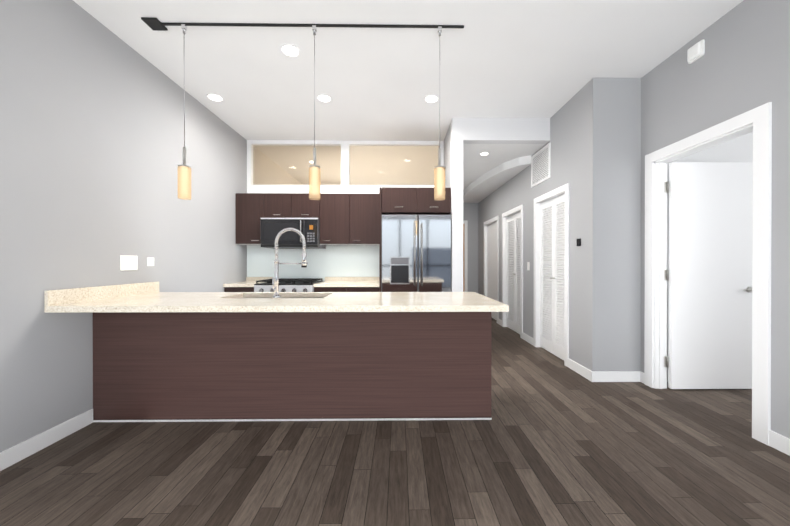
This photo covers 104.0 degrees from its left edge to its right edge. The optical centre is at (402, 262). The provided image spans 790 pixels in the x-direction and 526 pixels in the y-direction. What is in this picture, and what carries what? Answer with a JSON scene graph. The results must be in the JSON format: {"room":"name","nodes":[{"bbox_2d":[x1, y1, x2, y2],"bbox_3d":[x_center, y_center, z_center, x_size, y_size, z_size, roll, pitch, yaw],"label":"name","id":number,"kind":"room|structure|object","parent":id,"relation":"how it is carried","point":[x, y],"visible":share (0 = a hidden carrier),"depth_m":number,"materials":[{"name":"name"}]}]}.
{"room":"kitchen","nodes":[
{"label":"kitchen","id":0,"kind":"room"},
{"bbox_2d":[0,0,301,451],"bbox_3d":[-2.347,-0.325,2.388,0.130,3.000,11.400,0,0,-1],"label":"wall","id":1,"kind":"structure","parent":0,"point":[91,130],"depth_m":2.22,"materials":[{"name":"grey paint"}]},
{"bbox_2d":[0,409,92,470],"bbox_3d":[-2.251,1.134,-0.500,0.012,0.100,5.553,0,0,-1],"label":"baseboard","id":2,"kind":"structure","parent":1,"relation":"attached to","point":[48,437],"depth_m":1.96,"materials":[{"name":"white wood"}]},
{"bbox_2d":[44,282,159,305],"bbox_3d":[-2.279,0.225,2.430,0.020,0.100,0.920,0,0,-1],"label":"backsplash","id":3,"kind":"structure","parent":1,"relation":"attached to","point":[85,294],"depth_m":2.28,"materials":[{"name":"beige stone"}]},
{"bbox_2d":[120,255,137,270],"bbox_3d":[-2.289,-0.001,2.590,0.009,0.125,0.165,0,0,-1],"label":"switch plate","id":4,"kind":"object","parent":1,"relation":"attached to","point":[128,262],"visible":1,"depth_m":2.58,"materials":[{"name":"white plastic"}]},
{"bbox_2d":[147,257,153,265],"bbox_3d":[-2.292,-0.011,2.814,0.009,0.078,0.078,0,0,-1],"label":"switch plate","id":5,"kind":"object","parent":1,"relation":"attached to","point":[150,261],"visible":1,"depth_m":2.81,"materials":[{"name":"white plastic"}]},
{"bbox_2d":[247,140,443,248],"bbox_3d":[-0.849,-0.332,4.686,2.940,3.000,0.120,0,0,-1],"label":"wall","id":6,"kind":"structure","parent":0,"point":[344,189],"depth_m":4.62,"materials":[{"name":"white paint"}]},
{"bbox_2d":[236,193,263,244],"bbox_3d":[-2.122,-0.617,4.443,0.382,0.703,0.327,0,0,-1],"label":"upper cabinet","id":7,"kind":"object","parent":6,"relation":"attached to","point":[249,206],"depth_m":4.28,"materials":[{"name":"brown wood"}]},
{"bbox_2d":[264,193,291,217],"bbox_3d":[-1.736,-0.795,4.447,0.390,0.347,0.327,0,0,-1],"label":"upper cabinet","id":8,"kind":"object","parent":6,"relation":"attached to","point":[276,205],"depth_m":4.28,"materials":[{"name":"brown wood"}]},
{"bbox_2d":[260,218,324,247],"bbox_3d":[-1.541,-0.416,4.379,0.772,0.399,0.471,0,0,-1],"label":"microwave","id":9,"kind":"object","parent":8,"relation":"attached to","point":[272,228],"visible":0.92,"depth_m":4.19,"materials":[{"name":"grey metal"}]},
{"bbox_2d":[292,193,319,218],"bbox_3d":[-1.346,-0.795,4.452,0.390,0.347,0.327,0,0,-1],"label":"upper cabinet","id":10,"kind":"object","parent":6,"relation":"attached to","point":[302,206],"depth_m":4.29,"materials":[{"name":"brown wood"}]},
{"bbox_2d":[247,245,378,280],"bbox_3d":[-1.309,0.001,4.614,2.012,0.530,0.009,0,0,-1],"label":"backsplash","id":11,"kind":"structure","parent":6,"relation":"attached to","point":[346,261],"depth_m":4.61,"materials":[{"name":"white glass"}]},
{"bbox_2d":[320,193,351,244],"bbox_3d":[-0.944,-0.617,4.457,0.415,0.703,0.327,0,0,-1],"label":"upper cabinet","id":12,"kind":"object","parent":6,"relation":"attached to","point":[349,219],"depth_m":4.29,"materials":[{"name":"brown wood"}]},
{"bbox_2d":[249,142,441,186],"bbox_3d":[-0.844,-1.472,4.670,2.870,0.660,0.104,0,0,-1],"label":"window","id":13,"kind":"structure","parent":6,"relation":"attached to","point":[391,164],"depth_m":4.68,"materials":[{"name":"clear glass"}]},
{"bbox_2d":[352,194,378,244],"bbox_3d":[-0.519,-0.617,4.462,0.435,0.703,0.327,0,0,-1],"label":"upper cabinet","id":14,"kind":"object","parent":6,"relation":"attached to","point":[365,207],"depth_m":4.30,"materials":[{"name":"brown wood"}]},
{"bbox_2d":[0,317,789,525],"bbox_3d":[1.664,1.225,2.391,8.310,0.100,11.700,0,0,-1],"label":"floor","id":15,"kind":"structure","parent":0,"point":[555,441],"depth_m":1.78,"materials":[{"name":"brown wood"}]},
{"bbox_2d":[223,277,271,291],"bbox_3d":[-2.115,0.689,4.290,0.393,0.960,0.642,0,0,-1],"label":"base cabinet","id":16,"kind":"object","parent":15,"relation":"on","point":[247,285],"visible":0.12,"depth_m":4.00,"materials":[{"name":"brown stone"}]},
{"bbox_2d":[254,278,322,291],"bbox_3d":[-1.534,0.699,4.274,0.760,0.940,0.688,0,0,-1],"label":"range","id":17,"kind":"object","parent":15,"relation":"on","point":[295,285],"visible":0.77,"depth_m":3.98,"materials":[{"name":"grey metal"}]},
{"bbox_2d":[93,314,491,421],"bbox_3d":[-0.812,0.745,2.577,2.957,0.858,0.565,0,0,-1],"label":"kitchen island","id":18,"kind":"object","parent":15,"relation":"on","point":[158,356],"depth_m":2.30,"materials":[{"name":"brown wood"}]},
{"bbox_2d":[44,292,507,313],"bbox_3d":[-0.800,0.295,2.448,2.977,0.040,0.920,0,0,-1],"label":"island countertop","id":19,"kind":"structure","parent":18,"relation":"on","point":[164,302],"depth_m":2.15,"materials":[{"name":"beige stone"}]},
{"bbox_2d":[240,294,327,297],"bbox_3d":[-1.035,0.403,2.606,0.840,0.202,0.420,0,0,-1],"label":"sink","id":20,"kind":"object","parent":19,"relation":"in","point":[241,295],"depth_m":2.81,"materials":[{"name":"silver metal"}]},
{"bbox_2d":[272,228,307,298],"bbox_3d":[-0.851,0.003,2.326,0.266,0.542,0.098,0,0,-1],"label":"faucet","id":21,"kind":"object","parent":19,"relation":"on","point":[275,279],"visible":1,"depth_m":2.33,"materials":[{"name":"silver metal"}]},
{"bbox_2d":[314,277,378,291],"bbox_3d":[-0.725,0.689,4.307,0.851,0.960,0.642,0,0,-1],"label":"base cabinet","id":22,"kind":"object","parent":15,"relation":"on","point":[349,284],"visible":0.15,"depth_m":4.02,"materials":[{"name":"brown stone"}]},
{"bbox_2d":[379,187,450,291],"bbox_3d":[0.163,0.100,4.276,0.916,2.137,0.722,0,0,-1],"label":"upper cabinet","id":23,"kind":"object","parent":15,"relation":"on","point":[405,201],"visible":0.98,"depth_m":3.95,"materials":[{"name":"brown wood"}]},
{"bbox_2d":[381,215,450,291],"bbox_3d":[0.176,0.277,4.238,0.890,1.785,0.798,0,0,-1],"label":"fridge","id":24,"kind":"object","parent":15,"relation":"on","point":[415,253],"visible":0.54,"depth_m":3.90,"materials":[{"name":"grey metal"}]},
{"bbox_2d":[73,0,743,184],"bbox_3d":[1.654,-1.875,2.371,8.130,0.100,11.520,0,0,-1],"label":"ceiling","id":25,"kind":"structure","parent":0,"point":[524,58],"depth_m":2.72,"materials":[{"name":"white paint"}]},
{"bbox_2d":[206,93,223,101],"bbox_3d":[-2.064,-1.824,3.407,0.166,0.008,0.166,0,0,-1],"label":"recessed light","id":26,"kind":"object","parent":25,"relation":"in","point":[215,97],"visible":1,"depth_m":3.40,"materials":[{"name":"white"}]},
{"bbox_2d":[280,43,300,56],"bbox_3d":[-0.960,-1.822,2.650,0.166,0.008,0.166,0,0,-1],"label":"recessed light","id":27,"kind":"object","parent":25,"relation":"in","point":[289,50],"visible":1,"depth_m":2.64,"materials":[{"name":"white"}]},
{"bbox_2d":[141,17,463,199],"bbox_3d":[-0.733,-1.157,2.365,2.416,1.335,0.115,0,0,-1],"label":"track light","id":28,"kind":"object","parent":25,"relation":"hanging from","point":[154,23],"visible":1,"depth_m":2.35,"materials":[{"name":"black"}]},
{"bbox_2d":[317,94,331,101],"bbox_3d":[-0.864,-1.824,3.421,0.166,0.008,0.166,0,0,-1],"label":"recessed light","id":29,"kind":"object","parent":25,"relation":"in","point":[324,98],"visible":1,"depth_m":3.42,"materials":[{"name":"white"}]},
{"bbox_2d":[424,95,438,102],"bbox_3d":[0.326,-1.824,3.435,0.166,0.008,0.166,0,0,-1],"label":"recessed light","id":30,"kind":"object","parent":25,"relation":"in","point":[431,98],"visible":1,"depth_m":3.42,"materials":[{"name":"white plastic"}]},
{"bbox_2d":[444,118,462,291],"bbox_3d":[0.675,-0.337,6.010,0.140,3.000,4.230,0,0,-1],"label":"wall","id":31,"kind":"structure","parent":0,"point":[453,158],"depth_m":3.89,"materials":[{"name":"white paint"}]},
{"bbox_2d":[463,203,477,292],"bbox_3d":[1.667,-0.341,7.497,1.880,3.000,0.120,0,0,-1],"label":"wall","id":32,"kind":"structure","parent":0,"point":[470,212],"depth_m":7.44,"materials":[{"name":"grey paint"}]},
{"bbox_2d":[463,224,463,291],"bbox_3d":[1.123,0.104,7.389,0.730,2.090,0.075,0,0,-1],"label":"entry door","id":33,"kind":"structure","parent":32,"relation":"in","point":[463,257],"depth_m":7.39,"materials":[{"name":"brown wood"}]},
{"bbox_2d":[463,220,467,291],"bbox_3d":[1.149,0.069,7.422,0.838,2.180,0.020,0,0,-1],"label":"door frame","id":34,"kind":"structure","parent":32,"relation":"attached to","point":[465,222],"depth_m":7.42,"materials":[{"name":"white wood"}]},
{"bbox_2d":[463,156,530,202],"bbox_3d":[1.591,-1.496,5.942,0.510,0.120,2.980,0,0,-1],"label":"ceiling soffit","id":35,"kind":"structure","parent":0,"point":[482,187],"depth_m":5.37,"materials":[{"name":"white paint"}]},
{"bbox_2d":[463,144,544,190],"bbox_3d":[1.298,-1.606,5.723,1.100,0.100,3.410,0,0,-1],"label":"ceiling","id":36,"kind":"structure","parent":0,"point":[476,165],"depth_m":4.46,"materials":[{"name":"white paint"}]},
{"bbox_2d":[463,118,549,143],"bbox_3d":[1.320,-1.690,3.958,1.100,0.280,0.120,0,0,-1],"label":"header beam","id":37,"kind":"structure","parent":0,"point":[506,130],"depth_m":3.90,"materials":[{"name":"white paint"}]},
{"bbox_2d":[478,85,585,366],"bbox_3d":[1.913,-0.334,5.304,0.120,3.000,4.270,0,0,-1],"label":"wall","id":38,"kind":"structure","parent":0,"point":[567,141],"depth_m":3.61,"materials":[{"name":"grey paint"}]},
{"bbox_2d":[487,222,496,319],"bbox_3d":[1.890,0.159,6.416,0.070,1.982,0.842,0,0,-1],"label":"hall door","id":39,"kind":"structure","parent":38,"relation":"in","point":[492,261],"depth_m":6.45,"materials":[{"name":"white wood"}]},
{"bbox_2d":[506,212,519,333],"bbox_3d":[1.905,0.163,5.221,0.052,1.982,0.792,0,0,-1],"label":"closet door","id":40,"kind":"structure","parent":38,"relation":"in","point":[513,274],"depth_m":5.30,"materials":[{"name":"white wood"}]},
{"bbox_2d":[522,332,532,344],"bbox_3d":[1.857,1.118,4.553,0.012,0.100,0.400,0,0,-1],"label":"baseboard","id":41,"kind":"structure","parent":38,"relation":"attached to","point":[525,337],"depth_m":4.56,"materials":[{"name":"white wood"}]},
{"bbox_2d":[531,143,550,187],"bbox_3d":[1.860,-1.301,4.166,0.014,0.440,0.540,0,0,-1],"label":"air vent","id":42,"kind":"object","parent":38,"relation":"in","point":[540,164],"visible":0.98,"depth_m":4.13,"materials":[{"name":"white metal"}]},
{"bbox_2d":[540,193,564,359],"bbox_3d":[1.921,0.167,3.911,0.052,1.982,0.732,0,0,-1],"label":"closet door","id":43,"kind":"structure","parent":38,"relation":"in","point":[552,232],"depth_m":3.94,"materials":[{"name":"white wood"}]},
{"bbox_2d":[568,358,587,378],"bbox_3d":[1.872,1.122,3.273,0.012,0.100,0.400,0,0,-1],"label":"baseboard","id":44,"kind":"structure","parent":38,"relation":"attached to","point":[573,365],"depth_m":3.27,"materials":[{"name":"white wood"}]},
{"bbox_2d":[585,78,752,370],"bbox_3d":[3.795,-0.328,3.132,3.830,3.000,0.120,0,0,-1],"label":"wall","id":45,"kind":"structure","parent":0,"point":[613,236],"depth_m":3.05,"materials":[{"name":"grey paint"}]},
{"bbox_2d":[588,369,643,382],"bbox_3d":[2.115,1.123,3.046,0.492,0.100,0.060,0,0,-1],"label":"baseboard","id":46,"kind":"structure","parent":45,"relation":"attached to","point":[593,376],"depth_m":3.04,"materials":[{"name":"white wood"}]},
{"bbox_2d":[641,0,789,438],"bbox_3d":[2.454,-0.317,-0.099,0.110,3.000,6.310,0,0,-1],"label":"wall","id":47,"kind":"structure","parent":0,"point":[741,65],"depth_m":2.13,"materials":[{"name":"grey paint"}]},
{"bbox_2d":[687,39,704,63],"bbox_3d":[2.350,-1.695,2.480,0.036,0.124,0.124,0,0,-1],"label":"fire alarm strobe","id":48,"kind":"object","parent":47,"relation":"attached to","point":[696,51],"visible":1,"depth_m":2.46,"materials":[{"name":"white plastic"}]},
{"bbox_2d":[644,102,771,445],"bbox_3d":[2.423,0.070,2.487,0.146,2.210,1.000,0,0,-1],"label":"door frame","id":49,"kind":"structure","parent":47,"relation":"attached to","point":[757,121],"depth_m":2.19,"materials":[{"name":"white wood"}]},
{"bbox_2d":[664,162,752,388],"bbox_3d":[2.856,0.117,2.862,0.826,2.088,0.166,0,0,-1],"label":"bedroom door","id":50,"kind":"structure","parent":47,"relation":"in","point":[708,275],"depth_m":2.84,"materials":[{"name":"painted wood"},{"name":"satin nickel"}]},
{"bbox_2d":[769,430,789,455],"bbox_3d":[2.399,1.134,-0.615,0.012,0.100,5.210,0,0,-1],"label":"baseboard","id":51,"kind":"structure","parent":47,"relation":"attached to","point":[777,441],"depth_m":1.93,"materials":[{"name":"white"}]}
]}

